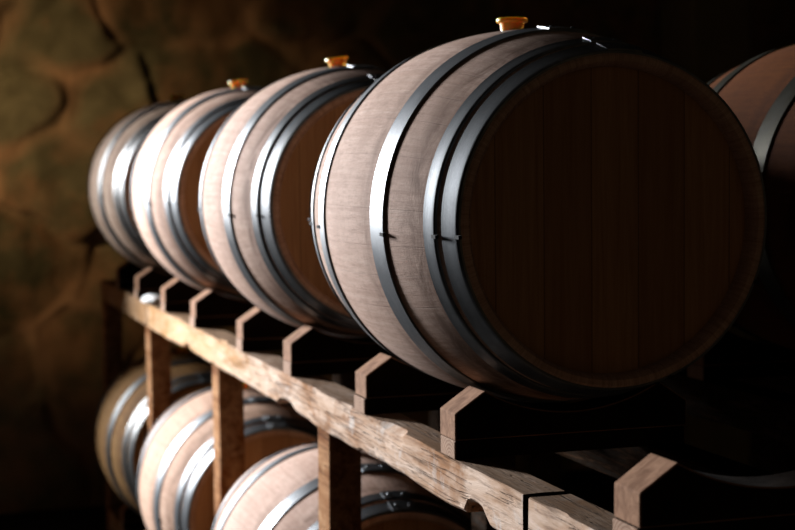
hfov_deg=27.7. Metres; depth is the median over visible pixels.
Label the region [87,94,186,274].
wine barrel
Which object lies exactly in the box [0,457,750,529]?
floor
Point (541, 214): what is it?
wine barrel
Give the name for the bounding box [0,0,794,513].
wall
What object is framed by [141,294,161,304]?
crumpled cloth
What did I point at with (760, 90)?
wine barrel
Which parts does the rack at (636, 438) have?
post, post, post, post, post, post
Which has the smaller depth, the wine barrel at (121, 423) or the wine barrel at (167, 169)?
the wine barrel at (167, 169)
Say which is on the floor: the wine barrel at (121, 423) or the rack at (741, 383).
the rack at (741, 383)
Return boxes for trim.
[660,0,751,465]
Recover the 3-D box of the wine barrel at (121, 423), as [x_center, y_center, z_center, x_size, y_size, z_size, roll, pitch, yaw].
[-0.868,0.692,6.592,0.700,0.726,0.933,-2,4,-18]
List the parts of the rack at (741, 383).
post, post, post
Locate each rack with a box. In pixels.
[101,260,794,529]
[429,330,794,488]
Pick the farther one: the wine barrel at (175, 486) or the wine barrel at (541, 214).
the wine barrel at (175, 486)
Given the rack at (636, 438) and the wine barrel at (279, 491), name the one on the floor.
the rack at (636, 438)
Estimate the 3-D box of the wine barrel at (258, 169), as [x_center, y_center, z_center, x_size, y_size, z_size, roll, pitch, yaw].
[-0.152,-0.183,4.254,0.700,0.729,0.933,-2,4,-16]
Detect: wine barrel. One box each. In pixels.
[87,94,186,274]
[94,345,211,514]
[130,80,261,298]
[136,382,317,529]
[198,56,388,337]
[211,440,471,529]
[308,17,766,402]
[708,43,794,350]
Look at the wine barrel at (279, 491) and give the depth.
4.07 m

